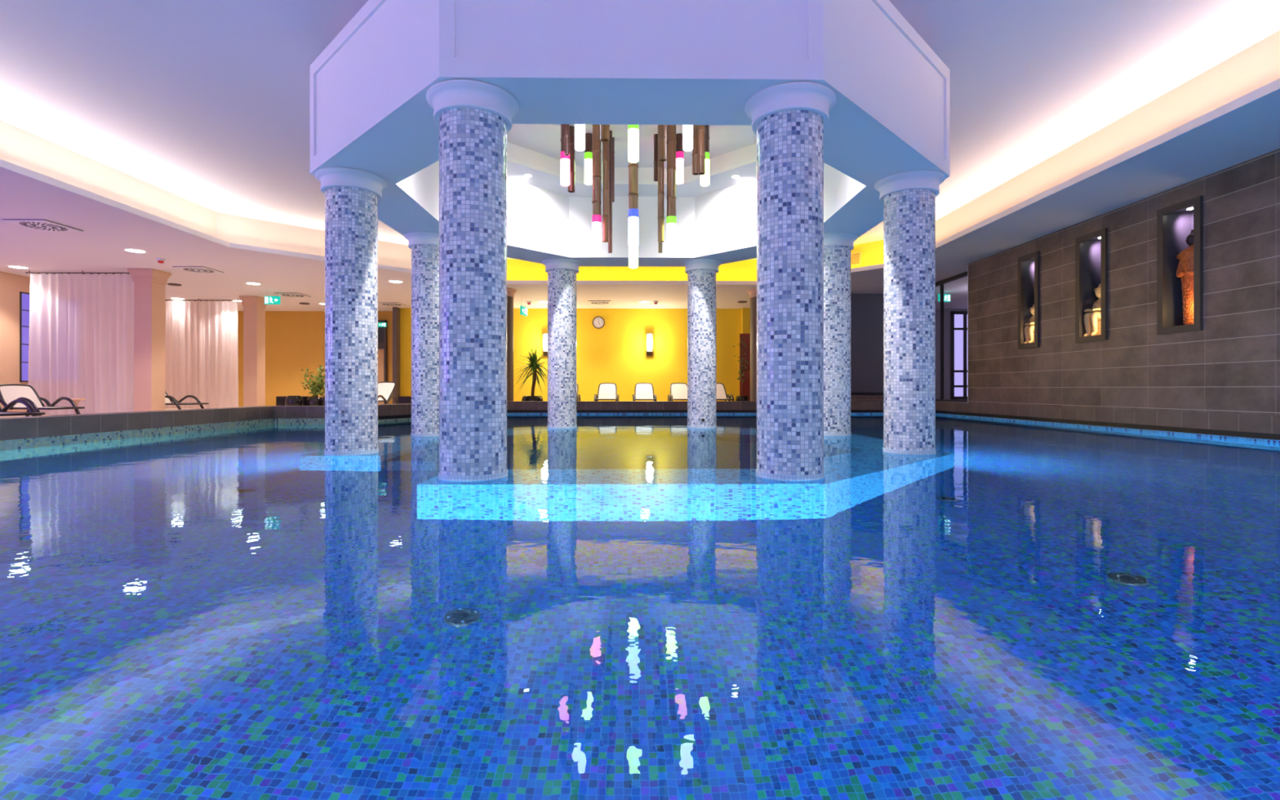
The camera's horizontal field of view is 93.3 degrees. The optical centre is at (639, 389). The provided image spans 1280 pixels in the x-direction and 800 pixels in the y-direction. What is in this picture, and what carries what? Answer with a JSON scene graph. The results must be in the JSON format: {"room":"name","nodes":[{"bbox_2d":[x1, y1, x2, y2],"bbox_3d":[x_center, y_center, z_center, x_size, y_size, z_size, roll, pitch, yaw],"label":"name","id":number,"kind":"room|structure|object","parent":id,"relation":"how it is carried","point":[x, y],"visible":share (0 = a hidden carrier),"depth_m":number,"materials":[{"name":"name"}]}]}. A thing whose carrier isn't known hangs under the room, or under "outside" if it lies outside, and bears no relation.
{"room":"indoor swimming pool","nodes":[
{"label":"indoor swimming pool","id":0,"kind":"room"},
{"bbox_2d":[0,271,171,412],"bbox_3d":[-14.042,-1.012,6.968,0.100,3.195,26.300,0,0,-1],"label":"wall","id":1,"kind":"structure","parent":0,"point":[11,284],"depth_m":13.52,"materials":[{"name":"beige paint"}]},
{"bbox_2d":[19,291,29,382],"bbox_3d":[-14.081,-1.190,14.457,0.018,2.050,1.500,0,0,-1],"label":"window","id":2,"kind":"structure","parent":1,"relation":"in","point":[24,296],"depth_m":13.80,"materials":[{"name":"purple glass"}]},
{"bbox_2d":[0,408,197,417],"bbox_3d":[-1.494,0.585,7.231,25.400,0.001,26.500,0,0,-1],"label":"floor","id":3,"kind":"structure","parent":0,"point":[171,408],"depth_m":13.21,"materials":[{"name":"tile"}]},
{"bbox_2d":[0,399,45,416],"bbox_3d":[-8.974,0.249,8.223,1.548,0.690,0.706,0,0,13],"label":"sun lounger","id":4,"kind":"object","parent":3,"relation":"on","point":[3,412],"visible":0.87,"depth_m":8.41,"materials":[{"name":"black"}]},
{"bbox_2d":[0,383,84,416],"bbox_3d":[-10.799,0.249,10.799,1.548,0.690,0.706,0,0,13],"label":"sun lounger","id":5,"kind":"object","parent":3,"relation":"on","point":[9,393],"visible":0.78,"depth_m":10.88,"materials":[{"name":"beige fabric"}]},
{"bbox_2d":[127,268,171,411],"bbox_3d":[-10.715,-1.001,13.200,0.530,3.172,0.530,0,0,-1],"label":"square pillar","id":6,"kind":"structure","parent":3,"relation":"on","point":[149,284],"depth_m":13.01,"materials":[{"name":"beige paint"}]},
{"bbox_2d":[164,391,208,409],"bbox_3d":[-10.817,0.249,13.916,1.548,0.690,0.706,0,0,9],"label":"sun lounger","id":7,"kind":"object","parent":3,"relation":"on","point":[169,399],"visible":0.48,"depth_m":14.10,"materials":[{"name":"black"}]},
{"bbox_2d":[239,296,266,406],"bbox_3d":[-10.874,-1.001,17.030,0.530,3.172,0.530,0,0,-1],"label":"square pillar","id":8,"kind":"structure","parent":3,"relation":"on","point":[254,307],"depth_m":16.84,"materials":[{"name":"beige paint"}]},
{"bbox_2d":[284,395,303,405],"bbox_3d":[-8.696,0.375,15.188,0.400,0.420,0.400,0,0,-1],"label":"round bowl","id":9,"kind":"object","parent":3,"relation":"on","point":[290,400],"visible":0.71,"depth_m":15.04,"materials":[{"name":"black"}]},
{"bbox_2d":[275,395,315,405],"bbox_3d":[-8.973,0.385,15.784,0.840,0.400,0.400,0,0,-1],"label":"planter box","id":10,"kind":"object","parent":3,"relation":"on","point":[280,400],"visible":0.34,"depth_m":15.58,"materials":[{"name":"black"}]},
{"bbox_2d":[299,364,324,405],"bbox_3d":[-8.256,-0.052,15.430,0.883,1.274,0.608,0,0,-1],"label":"potted shrub","id":11,"kind":"object","parent":3,"relation":"on","point":[316,390],"visible":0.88,"depth_m":15.32,"materials":[{"name":"green plant"}]},
{"bbox_2d":[377,381,399,404],"bbox_3d":[-6.498,0.200,14.603,0.706,0.792,1.929,0,0,-1],"label":"sun lounger","id":12,"kind":"object","parent":3,"relation":"on","point":[386,388],"visible":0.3,"depth_m":15.25,"materials":[{"name":"white"}]},
{"bbox_2d":[397,395,411,404],"bbox_3d":[-6.606,0.395,17.415,0.600,0.380,0.400,0,0,-1],"label":"planter box","id":13,"kind":"object","parent":3,"relation":"on","point":[402,399],"visible":0.26,"depth_m":17.21,"materials":[{"name":"black"}]},
{"bbox_2d":[506,287,515,400],"bbox_3d":[-3.625,-1.001,15.704,0.800,3.172,0.800,0,0,-1],"label":"pillar","id":14,"kind":"structure","parent":3,"relation":"on","point":[510,291],"depth_m":15.53,"materials":[{"name":"beige paint"}]},
{"bbox_2d":[513,344,547,400],"bbox_3d":[-2.895,-0.324,16.564,1.278,1.818,1.326,0,0,36],"label":"yucca","id":15,"kind":"object","parent":3,"relation":"on","point":[532,358],"visible":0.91,"depth_m":16.48,"materials":[{"name":"green"}]},
{"bbox_2d":[521,395,542,400],"bbox_3d":[-2.953,0.385,16.563,0.600,0.400,0.600,0,0,-1],"label":"pot","id":16,"kind":"object","parent":3,"relation":"on","point":[525,397],"depth_m":16.33,"materials":[{"name":"black"}]},
{"bbox_2d":[593,382,618,400],"bbox_3d":[-0.967,0.200,17.425,0.706,0.792,1.929,0,0,-1],"label":"sun lounger","id":17,"kind":"object","parent":3,"relation":"on","point":[606,391],"visible":0.84,"depth_m":17.98,"materials":[{"name":"white"}]},
{"bbox_2d":[632,382,657,400],"bbox_3d":[0.133,0.200,17.439,0.706,0.792,1.929,0,0,-1],"label":"sun lounger","id":18,"kind":"object","parent":3,"relation":"on","point":[642,391],"visible":0.84,"depth_m":18.00,"materials":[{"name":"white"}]},
{"bbox_2d":[667,382,687,400],"bbox_3d":[1.194,0.200,17.453,0.706,0.792,1.929,0,0,-1],"label":"sun lounger","id":19,"kind":"object","parent":3,"relation":"on","point":[678,391],"visible":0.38,"depth_m":18.05,"materials":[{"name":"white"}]},
{"bbox_2d":[716,382,734,400],"bbox_3d":[2.296,0.200,17.468,0.706,0.792,1.929,0,0,-1],"label":"sun lounger","id":20,"kind":"object","parent":3,"relation":"on","point":[722,394],"visible":0.41,"depth_m":17.97,"materials":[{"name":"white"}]},
{"bbox_2d":[733,337,748,400],"bbox_3d":[3.092,-0.499,18.263,0.441,2.167,0.577,0,0,40],"label":"potted plant","id":21,"kind":"object","parent":3,"relation":"on","point":[741,397],"visible":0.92,"depth_m":18.22,"materials":[{"name":"green"}]},
{"bbox_2d":[739,333,750,400],"bbox_3d":[3.313,-0.565,18.645,0.470,2.300,0.060,0,0,-1],"label":"panel","id":22,"kind":"object","parent":3,"relation":"on","point":[746,384],"visible":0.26,"depth_m":18.62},
{"bbox_2d":[747,288,756,400],"bbox_3d":[3.214,-1.001,15.793,0.800,3.172,0.800,0,0,-1],"label":"pillar","id":23,"kind":"structure","parent":3,"relation":"on","point":[752,292],"depth_m":15.61,"materials":[{"name":"beige paint"}]},
{"bbox_2d":[850,395,883,400],"bbox_3d":[5.702,0.375,16.025,2.920,0.420,0.698,0,0,-1],"label":"step","id":24,"kind":"structure","parent":3,"relation":"on","point":[853,397],"depth_m":15.68,"materials":[{"name":"tile"}]},
{"bbox_2d":[0,120,217,237],"bbox_3d":[-7.695,-2.950,3.362,0.001,0.620,15.524,0,0,-1],"label":"wall","id":25,"kind":"structure","parent":0,"point":[18,146],"depth_m":8.63,"materials":[{"name":"beige paint"}]},
{"bbox_2d":[0,418,273,451],"bbox_3d":[-6.037,1.035,4.372,0.060,1.100,11.300,0,0,-1],"label":"wall","id":26,"kind":"structure","parent":0,"point":[25,443],"depth_m":6.99,"materials":[{"name":"tile"}]},
{"bbox_2d":[0,405,273,440],"bbox_3d":[-6.198,0.385,4.385,0.380,0.200,12.030,0,0,-1],"label":"pool edge","id":27,"kind":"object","parent":26,"relation":"attached to","point":[40,426],"depth_m":6.99,"materials":[{"name":"tile"}]},
{"bbox_2d":[273,417,324,424],"bbox_3d":[-5.557,1.035,10.058,1.050,1.100,0.060,0,0,-1],"label":"wall","id":28,"kind":"structure","parent":0,"point":[321,420],"depth_m":10.03,"materials":[{"name":"tile"}]},
{"bbox_2d":[270,405,324,418],"bbox_3d":[-5.749,0.385,10.216,1.430,0.200,0.380,0,0,-1],"label":"trim","id":29,"kind":"structure","parent":28,"relation":"attached to","point":[279,411],"depth_m":10.03,"materials":[{"name":"tile"}]},
{"bbox_2d":[217,212,411,269],"bbox_3d":[-5.834,-2.950,13.137,0.001,0.620,5.622,0,0,44],"label":"wall","id":30,"kind":"structure","parent":0,"point":[233,228],"depth_m":11.90,"materials":[{"name":"beige paint"}]},
{"bbox_2d":[0,78,1279,284],"bbox_3d":[-0.956,-2.631,5.438,12.980,0.089,18.950,0,0,-1],"label":"trim","id":31,"kind":"structure","parent":30,"relation":"attached to","point":[1272,87],"depth_m":8.24,"materials":[{"name":"white paint"}]},
{"bbox_2d":[306,396,322,405],"bbox_3d":[-8.249,0.395,15.394,0.440,0.380,0.440,0,0,-1],"label":"pot","id":32,"kind":"object","parent":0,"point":[317,401],"depth_m":15.21,"materials":[{"name":"black"}]},
{"bbox_2d":[237,311,392,406],"bbox_3d":[-10.988,-1.012,20.108,6.350,3.195,0.100,0,0,-1],"label":"wall","id":33,"kind":"structure","parent":0,"point":[295,340],"depth_m":20.05,"materials":[{"name":"paint"}]},
{"bbox_2d":[377,320,386,404],"bbox_3d":[-8.967,-0.855,20.032,1.117,2.880,0.095,0,0,-1],"label":"door","id":34,"kind":"structure","parent":33,"relation":"in","point":[382,331],"depth_m":20.04,"materials":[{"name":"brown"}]},
{"bbox_2d":[377,417,411,422],"bbox_3d":[-4.184,1.067,12.009,0.060,1.035,4.295,0,0,24],"label":"wall","id":35,"kind":"structure","parent":0,"point":[401,419],"depth_m":11.14,"materials":[{"name":"tile"}]},
{"bbox_2d":[377,403,411,416],"bbox_3d":[-4.284,0.385,12.185,0.386,0.200,4.536,0,0,24],"label":"trim","id":36,"kind":"structure","parent":35,"relation":"attached to","point":[384,410],"depth_m":11.17,"materials":[{"name":"tile"}]},
{"bbox_2d":[377,414,411,419],"bbox_3d":[-4.305,0.560,12.215,0.324,0.149,4.497,0,0,24],"label":"trim","id":37,"kind":"structure","parent":35,"relation":"attached to","point":[385,417],"depth_m":11.24,"materials":[{"name":"black"}]},
{"bbox_2d":[400,307,750,400],"bbox_3d":[-1.579,-1.012,19.431,12.450,3.195,0.100,0,0,-1],"label":"wall","id":38,"kind":"structure","parent":0,"point":[615,353],"depth_m":19.40,"materials":[{"name":"yellow paint"}]},
{"bbox_2d":[542,333,547,355],"bbox_3d":[-2.987,-1.424,19.262,0.220,0.720,0.199,0,0,-1],"label":"wall sconce","id":39,"kind":"object","parent":38,"relation":"attached to","point":[544,335],"visible":0.68,"depth_m":19.18,"materials":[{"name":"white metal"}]},
{"bbox_2d":[592,315,604,328],"bbox_3d":[-1.327,-2.139,19.361,0.396,0.396,0.045,0,0,-1],"label":"wall clock","id":40,"kind":"object","parent":38,"relation":"attached to","point":[598,322],"visible":1,"depth_m":19.36,"materials":[{"name":"white"}]},
{"bbox_2d":[645,333,653,355],"bbox_3d":[0.307,-1.427,19.305,0.220,0.720,0.199,0,0,-1],"label":"wall sconce","id":41,"kind":"object","parent":38,"relation":"attached to","point":[650,335],"visible":1,"depth_m":19.23,"materials":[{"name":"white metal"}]},
{"bbox_2d":[741,307,749,333],"bbox_3d":[3.383,-1.012,19.343,0.230,3.195,0.195,0,0,-1],"label":"trim","id":42,"kind":"structure","parent":38,"relation":"attached to","point":[744,311],"depth_m":19.25,"materials":[{"name":"yellow paint"}]},
{"bbox_2d":[506,259,756,280],"bbox_3d":[-0.323,-2.950,15.197,7.099,0.620,0.001,0,0,-1],"label":"wall","id":43,"kind":"structure","parent":0,"point":[517,269],"depth_m":15.20,"materials":[{"name":"yellow"}]},
{"bbox_2d":[0,0,1279,259],"bbox_3d":[-0.956,-3.260,5.438,13.530,0.001,19.500,0,0,-1],"label":"ceiling","id":44,"kind":"structure","parent":0,"point":[204,103],"depth_m":6.26,"materials":[{"name":"white paint"}]},
{"bbox_2d":[0,90,1279,311],"bbox_3d":[-1.494,-2.590,7.231,25.400,0.001,26.500,0,0,-1],"label":"ceiling","id":45,"kind":"structure","parent":0,"point":[1252,131],"depth_m":10.81,"materials":[{"name":"white paint"}]},
{"bbox_2d":[0,219,84,231],"bbox_3d":[-9.407,-2.575,9.531,0.660,0.027,0.660,0,0,-1],"label":"ceiling vent","id":46,"kind":"object","parent":45,"relation":"in","point":[43,225],"visible":1,"depth_m":9.49,"materials":[{"name":"white"}]},
{"bbox_2d":[25,270,133,414],"bbox_3d":[-12.195,-1.016,13.198,2.412,3.143,0.209,0,0,-1],"label":"sheer curtain","id":47,"kind":"object","parent":45,"relation":"hanging from","point":[81,342],"visible":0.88,"depth_m":13.19,"materials":[{"name":"fabric"}]},
{"bbox_2d":[172,266,224,273],"bbox_3d":[-9.537,-2.575,13.056,0.660,0.027,0.660,0,0,-1],"label":"ceiling vent","id":48,"kind":"object","parent":45,"relation":"in","point":[195,269],"visible":1,"depth_m":12.99,"materials":[{"name":"grey"}]},
{"bbox_2d":[164,298,239,408],"bbox_3d":[-12.614,-1.016,17.232,2.339,3.143,0.196,0,0,-1],"label":"sheer curtain","id":49,"kind":"object","parent":45,"relation":"hanging from","point":[202,337],"visible":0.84,"depth_m":17.24,"materials":[{"name":"fabric"}]},
{"bbox_2d":[264,292,280,304],"bbox_3d":[-9.784,-2.422,16.072,0.400,0.330,0.054,0,0,-1],"label":"exit sign","id":50,"kind":"object","parent":45,"relation":"hanging from","point":[268,300],"visible":1,"depth_m":16.05,"materials":[{"name":"teal"}]},
{"bbox_2d":[273,293,311,297],"bbox_3d":[-9.515,-2.575,16.547,0.660,0.027,0.660,0,0,-1],"label":"ceiling vent","id":51,"kind":"object","parent":45,"relation":"in","point":[286,295],"visible":1,"depth_m":16.48,"materials":[{"name":"grey"}]},
{"bbox_2d":[377,302,406,306],"bbox_3d":[-7.531,-2.575,18.329,0.660,0.027,0.660,0,0,-1],"label":"ceiling vent","id":52,"kind":"object","parent":45,"relation":"in","point":[385,304],"visible":0.95,"depth_m":18.23,"materials":[{"name":"grey"}]},
{"bbox_2d":[0,413,1279,799],"bbox_3d":[0.421,0.585,6.406,12.910,0.001,15.200,0,0,-1],"label":"pool water","id":53,"kind":"object","parent":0,"point":[1011,610],"visible":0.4,"depth_m":1.53,"materials":[{"name":"liquid"}]},
{"bbox_2d":[506,413,883,414],"bbox_3d":[1.747,1.067,14.054,10.060,1.035,0.060,0,0,-1],"label":"wall","id":54,"kind":"structure","parent":0,"point":[507,413],"depth_m":14.00,"materials":[{"name":"teal tile"}]},
{"bbox_2d":[506,409,883,413],"bbox_3d":[1.809,0.560,14.245,10.690,0.149,0.319,0,0,-1],"label":"trim","id":55,"kind":"structure","parent":54,"relation":"attached to","point":[508,411],"depth_m":14.07,"materials":[{"name":"black"}]},
{"bbox_2d":[506,400,883,409],"bbox_3d":[1.810,0.385,14.215,10.690,0.200,0.380,0,0,-1],"label":"trim","id":56,"kind":"structure","parent":54,"relation":"attached to","point":[511,405],"depth_m":14.01,"materials":[{"name":"tile"}]},
{"bbox_2d":[850,293,883,392],"bbox_3d":[5.692,-1.012,17.921,2.750,3.195,3.090,0,0,-1],"label":"wall","id":57,"kind":"structure","parent":0,"point":[866,309],"depth_m":16.38,"materials":[{"name":"grey paint"}]},
{"bbox_2d":[850,240,883,268],"bbox_3d":[4.470,-2.950,14.021,3.487,0.620,0.001,0,0,45],"label":"wall","id":58,"kind":"structure","parent":0,"point":[872,253],"depth_m":13.39,"materials":[{"name":"yellow"}]},
{"bbox_2d":[850,251,861,266],"bbox_3d":[4.750,-2.935,13.716,0.560,0.300,0.042,0,0,44],"label":"air vent","id":59,"kind":"object","parent":58,"relation":"in","point":[855,257],"visible":0.38,"depth_m":13.60,"materials":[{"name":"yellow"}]},
{"bbox_2d":[935,309,967,399],"bbox_3d":[9.046,-1.012,19.560,4.000,3.195,0.100,0,0,-1],"label":"wall","id":60,"kind":"structure","parent":0,"point":[946,312],"depth_m":19.52,"materials":[{"name":"grey paint"}]},
{"bbox_2d":[950,311,967,399],"bbox_3d":[10.492,-1.090,19.498,0.920,2.850,0.050,0,0,-1],"label":"window","id":61,"kind":"structure","parent":60,"relation":"in","point":[958,319],"depth_m":19.50,"materials":[{"name":"glass"}]},
{"bbox_2d":[935,148,1279,443],"bbox_3d":[7.097,-0.512,4.093,0.380,4.195,20.000,0,0,-1],"label":"wall","id":62,"kind":"structure","parent":0,"point":[1232,365],"depth_m":8.16,"materials":[{"name":"tile"}]},
{"bbox_2d":[967,264,968,403],"bbox_3d":[6.810,-1.163,12.514,0.034,2.895,0.012,0,0,-1],"label":"trim","id":63,"kind":"structure","parent":62,"relation":"attached to","point":[967,264],"depth_m":12.52,"materials":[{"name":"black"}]},
{"bbox_2d":[1017,250,1039,349],"bbox_3d":[6.990,-1.540,10.581,0.405,1.640,0.533,0,0,-1],"label":"wall niche","id":64,"kind":"object","parent":62,"relation":"attached to","point":[1028,265],"visible":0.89,"depth_m":10.76,"materials":[{"name":"grey"}]},
{"bbox_2d":[1023,304,1034,343],"bbox_3d":[6.995,-1.141,10.691,0.359,0.741,0.275,0,0,-1],"label":"seated statue","id":65,"kind":"object","parent":64,"relation":"in","point":[1029,329],"visible":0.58,"depth_m":10.69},
{"bbox_2d":[1075,227,1107,342],"bbox_3d":[7.009,-1.540,9.141,0.405,1.640,0.599,0,0,-1],"label":"wall niche","id":66,"kind":"object","parent":62,"relation":"attached to","point":[1091,249],"visible":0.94,"depth_m":9.39,"materials":[{"name":"grey"}]},
{"bbox_2d":[1081,283,1101,337],"bbox_3d":[7.032,-1.198,9.251,0.414,0.855,0.318,0,0,-1],"label":"seated statue","id":67,"kind":"object","parent":66,"relation":"in","point":[1095,316],"visible":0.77,"depth_m":9.23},
{"bbox_2d":[935,410,1279,439],"bbox_3d":[7.096,0.560,6.508,0.319,0.149,15.930,0,0,-1],"label":"trim","id":68,"kind":"structure","parent":62,"relation":"attached to","point":[1236,433],"depth_m":8.38,"materials":[{"name":"black"}]},
{"bbox_2d":[935,400,1279,434],"bbox_3d":[7.066,0.385,6.508,0.380,0.200,15.930,0,0,-1],"label":"pool edge","id":69,"kind":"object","parent":62,"relation":"attached to","point":[1263,424],"depth_m":8.33,"materials":[{"name":"tile"}]},
{"bbox_2d":[1156,195,1203,334],"bbox_3d":[7.028,-1.540,7.669,0.405,1.640,0.606,0,0,-1],"label":"wall niche","id":70,"kind":"object","parent":62,"relation":"attached to","point":[1175,222],"visible":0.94,"depth_m":7.92,"materials":[{"name":"grey"}]},
{"bbox_2d":[1176,229,1193,324],"bbox_3d":[7.039,-1.405,7.686,0.266,1.269,0.374,0,0,14],"label":"statue","id":71,"kind":"object","parent":70,"relation":"in","point":[1185,266],"visible":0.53,"depth_m":7.68,"materials":[{"name":"brown"}]},
{"bbox_2d":[935,30,1279,243],"bbox_3d":[5.825,-2.950,4.288,0.001,0.620,17.024,0,0,-1],"label":"light","id":72,"kind":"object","parent":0,"point":[1258,65],"depth_m":7.04,"materials":[{"name":"beige paint"}]},
{"bbox_3d":[-7.788,-1.012,19.701,0.060,3.195,0.799,0,0,-1],"label":"wall","id":73,"kind":"structure","parent":0,"visible":0},
{"bbox_2d":[392,306,399,404],"bbox_3d":[-7.724,-1.012,19.148,0.130,3.195,0.295,0,0,-1],"label":"trim","id":74,"kind":"structure","parent":73,"relation":"attached to","point":[396,310],"depth_m":19.00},
{"bbox_3d":[7.202,0.445,14.444,0.120,0.280,3.862,0,0,-1],"label":"sill","id":75,"kind":"structure","parent":0,"visible":0},
{"bbox_2d":[935,271,967,402],"bbox_3d":[7.202,-1.141,14.444,0.070,2.893,3.862,0,0,-1],"label":"window frame","id":76,"kind":"structure","parent":75,"relation":"on","point":[964,274],"depth_m":14.38,"materials":[{"name":"grey metal"}]},
{"bbox_3d":[-0.087,1.099,6.679,5.860,0.968,5.860,0,0,-1],"label":"platform","id":77,"kind":"object","parent":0,"visible":0},
{"bbox_2d":[315,166,386,455],"bbox_3d":[-2.660,-0.665,5.574,0.604,2.560,0.604,0,0,37],"label":"column","id":78,"kind":"structure","parent":77,"relation":"on","point":[352,195],"depth_m":5.39,"materials":[{"name":"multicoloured tile"}]},
{"bbox_2d":[404,231,439,436],"bbox_3d":[-2.688,-0.665,7.717,0.604,2.560,0.604,0,0,-26],"label":"column","id":79,"kind":"structure","parent":77,"relation":"on","point":[424,245],"depth_m":7.51,"materials":[{"name":"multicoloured tile"}]},
{"bbox_2d":[426,79,519,480],"bbox_3d":[-1.125,-0.665,4.079,0.604,2.560,0.604,0,0,-1],"label":"column","id":80,"kind":"structure","parent":77,"relation":"on","point":[473,117],"depth_m":3.89,"materials":[{"name":"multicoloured tile"}]},
{"bbox_2d":[310,0,950,266],"bbox_3d":[-0.087,-2.520,6.679,5.804,1.150,5.804,0,0,-1],"label":"octagonal drum","id":81,"kind":"object","parent":80,"relation":"on","point":[648,64],"visible":0.75,"depth_m":4.46,"materials":[{"name":"white paint"}]},
{"bbox_2d":[560,124,569,186],"bbox_3d":[-0.849,-2.695,6.849,0.110,0.759,0.110,0,0,-22],"label":"pendant lamp","id":82,"kind":"object","parent":81,"relation":"hanging from","point":[565,160],"visible":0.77,"depth_m":6.81,"materials":[{"name":"white"}]},
{"bbox_2d":[564,124,569,155],"bbox_3d":[-0.787,-2.796,6.490,0.061,0.556,0.061,0,0,19],"label":"bamboo pole","id":83,"kind":"object","parent":81,"relation":"hanging from","point":[566,135],"visible":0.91,"depth_m":6.47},
{"bbox_2d":[568,125,575,192],"bbox_3d":[-0.805,-2.697,7.090,0.093,0.755,0.093,0,0,-41],"label":"bamboo pole","id":84,"kind":"object","parent":81,"relation":"hanging from","point":[571,187],"visible":0.67,"depth_m":7.05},
{"bbox_2d":[574,124,585,151],"bbox_3d":[-0.616,-2.766,6.192,0.110,0.618,0.110,0,0,29],"label":"pendant lamp","id":85,"kind":"object","parent":81,"relation":"hanging from","point":[580,129],"visible":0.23,"depth_m":6.15,"materials":[{"name":"white"}]},
{"bbox_2d":[584,133,592,184],"bbox_3d":[-0.618,-2.778,7.293,0.107,0.593,0.107,0,0,35],"label":"pendant lamp","id":86,"kind":"object","parent":81,"relation":"hanging from","point":[588,136],"visible":0.8,"depth_m":7.25,"materials":[{"name":"white"}]},
{"bbox_2d":[591,124,601,248],"bbox_3d":[-0.492,-2.338,6.854,0.110,1.473,0.110,0,0,-10],"label":"pendant lamp","id":87,"kind":"object","parent":81,"relation":"hanging from","point":[596,217],"visible":1,"depth_m":6.81,"materials":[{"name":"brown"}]},
{"bbox_2d":[600,124,609,142],"bbox_3d":[-0.343,-2.752,5.896,0.102,0.646,0.102,0,0,11],"label":"bamboo pole","id":88,"kind":"object","parent":81,"relation":"hanging from","point":[604,128],"visible":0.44,"depth_m":5.86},
{"bbox_2d":[602,142,609,242],"bbox_3d":[-0.390,-2.380,6.896,0.083,1.388,0.083,0,0,-18],"label":"bamboo pole","id":89,"kind":"object","parent":81,"relation":"hanging from","point":[606,162],"visible":0.7,"depth_m":6.86,"materials":[{"name":"wood"}]},
{"bbox_2d":[608,130,612,253],"bbox_3d":[-0.356,-2.351,7.196,0.056,1.448,0.056,0,0,22],"label":"bamboo pole","id":90,"kind":"object","parent":81,"relation":"hanging from","point":[610,242],"visible":0.71,"depth_m":7.17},
{"bbox_2d":[612,137,614,202],"bbox_3d":[-0.346,-2.687,7.396,0.073,0.775,0.073,0,0,28],"label":"bamboo pole","id":91,"kind":"object","parent":81,"relation":"hanging from","point":[613,138],"visible":0.45,"depth_m":7.37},
{"bbox_2d":[628,245,637,268],"bbox_3d":[-0.075,-2.227,6.860,0.110,1.695,0.110,0,0,-16],"label":"pendant lamp","id":92,"kind":"object","parent":81,"relation":"hanging from","point":[633,251],"visible":0.09,"depth_m":6.82,"materials":[{"name":"white"}]},
{"bbox_2d":[627,134,639,247],"bbox_3d":[-0.067,-2.262,6.120,0.110,1.624,0.110,0,0,-15],"label":"pendant lamp","id":93,"kind":"object","parent":81,"relation":"hanging from","point":[633,211],"visible":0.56,"depth_m":6.08,"materials":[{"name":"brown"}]},
{"bbox_2d":[627,124,639,163],"bbox_3d":[-0.060,-2.584,5.550,0.102,0.981,0.102,0,0,43],"label":"pendant lamp","id":94,"kind":"object","parent":81,"relation":"hanging from","point":[633,130],"visible":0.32,"depth_m":5.51,"materials":[{"name":"white"}]},
{"bbox_2d":[653,133,657,181],"bbox_3d":[0.199,-2.799,7.303,0.073,0.550,0.073,0,0,-9],"label":"bamboo pole","id":95,"kind":"object","parent":81,"relation":"hanging from","point":[655,135],"visible":0.73,"depth_m":7.27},
{"bbox_2d":[657,124,664,242],"bbox_3d":[0.240,-2.381,6.904,0.083,1.386,0.083,0,0,-21],"label":"bamboo pole","id":96,"kind":"object","parent":81,"relation":"hanging from","point":[660,166],"visible":0.85,"depth_m":6.87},
{"bbox_2d":[658,124,666,161],"bbox_3d":[0.236,-2.714,6.204,0.083,0.721,0.083,0,0,-9],"label":"bamboo pole","id":97,"kind":"object","parent":81,"relation":"hanging from","point":[663,128],"visible":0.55,"depth_m":6.17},
{"bbox_2d":[666,124,676,250],"bbox_3d":[0.358,-2.332,6.865,0.117,1.485,0.117,0,0,27],"label":"pendant lamp","id":98,"kind":"object","parent":81,"relation":"hanging from","point":[671,219],"visible":0.98,"depth_m":6.82,"materials":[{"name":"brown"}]},
{"bbox_2d":[675,133,684,184],"bbox_3d":[0.476,-2.784,7.307,0.107,0.581,0.107,0,0,-19],"label":"pendant lamp","id":99,"kind":"object","parent":81,"relation":"hanging from","point":[679,137],"visible":0.77,"depth_m":7.26,"materials":[{"name":"white"}]},
{"bbox_2d":[683,124,693,151],"bbox_3d":[0.492,-2.768,6.207,0.107,0.612,0.107,0,0,-1],"label":"pendant lamp","id":100,"kind":"object","parent":81,"relation":"hanging from","point":[687,129],"visible":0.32,"depth_m":6.17,"materials":[{"name":"white"}]},
{"bbox_2d":[692,124,698,174],"bbox_3d":[0.629,-2.751,6.809,0.088,0.647,0.088,0,0,-6],"label":"bamboo pole","id":101,"kind":"object","parent":81,"relation":"hanging from","point":[695,151],"visible":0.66,"depth_m":6.77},
{"bbox_2d":[697,124,705,174],"bbox_3d":[0.665,-2.698,6.509,0.083,0.754,0.083,0,0,30],"label":"bamboo pole","id":102,"kind":"object","parent":81,"relation":"hanging from","point":[701,128],"visible":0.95,"depth_m":6.48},
{"bbox_2d":[700,124,709,186],"bbox_3d":[0.754,-2.722,7.010,0.110,0.705,0.110,0,0,23],"label":"pendant lamp","id":103,"kind":"object","parent":81,"relation":"hanging from","point":[704,179],"visible":0.57,"depth_m":6.97,"materials":[{"name":"white"}]},
{"bbox_2d":[542,257,582,428],"bbox_3d":[-1.192,-0.665,9.252,0.604,2.560,0.604,0,0,-36],"label":"column","id":104,"kind":"structure","parent":77,"relation":"on","point":[562,272],"depth_m":9.05,"materials":[{"name":"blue tile"}]},
{"bbox_2d":[682,258,721,428],"bbox_3d":[0.951,-0.665,9.280,0.604,2.560,0.604,0,0,-1],"label":"column","id":105,"kind":"structure","parent":77,"relation":"on","point":[701,273],"depth_m":9.09,"materials":[{"name":"tile"}]},
{"bbox_2d":[744,81,836,479],"bbox_3d":[1.018,-0.665,4.107,0.604,2.560,0.604,0,0,-22],"label":"column","id":106,"kind":"structure","parent":77,"relation":"on","point":[789,119],"depth_m":3.91,"materials":[{"name":"tile"}]},
{"bbox_2d":[823,232,857,435],"bbox_3d":[2.486,-0.665,7.785,0.604,2.560,0.604,0,0,-5],"label":"column","id":107,"kind":"structure","parent":77,"relation":"on","point":[837,246],"depth_m":7.58,"materials":[{"name":"tile"}]},
{"bbox_2d":[874,169,945,454],"bbox_3d":[2.514,-0.665,5.642,0.604,2.560,0.604,0,0,-45],"label":"column","id":108,"kind":"structure","parent":77,"relation":"on","point":[908,197],"depth_m":5.45,"materials":[{"name":"tile"}]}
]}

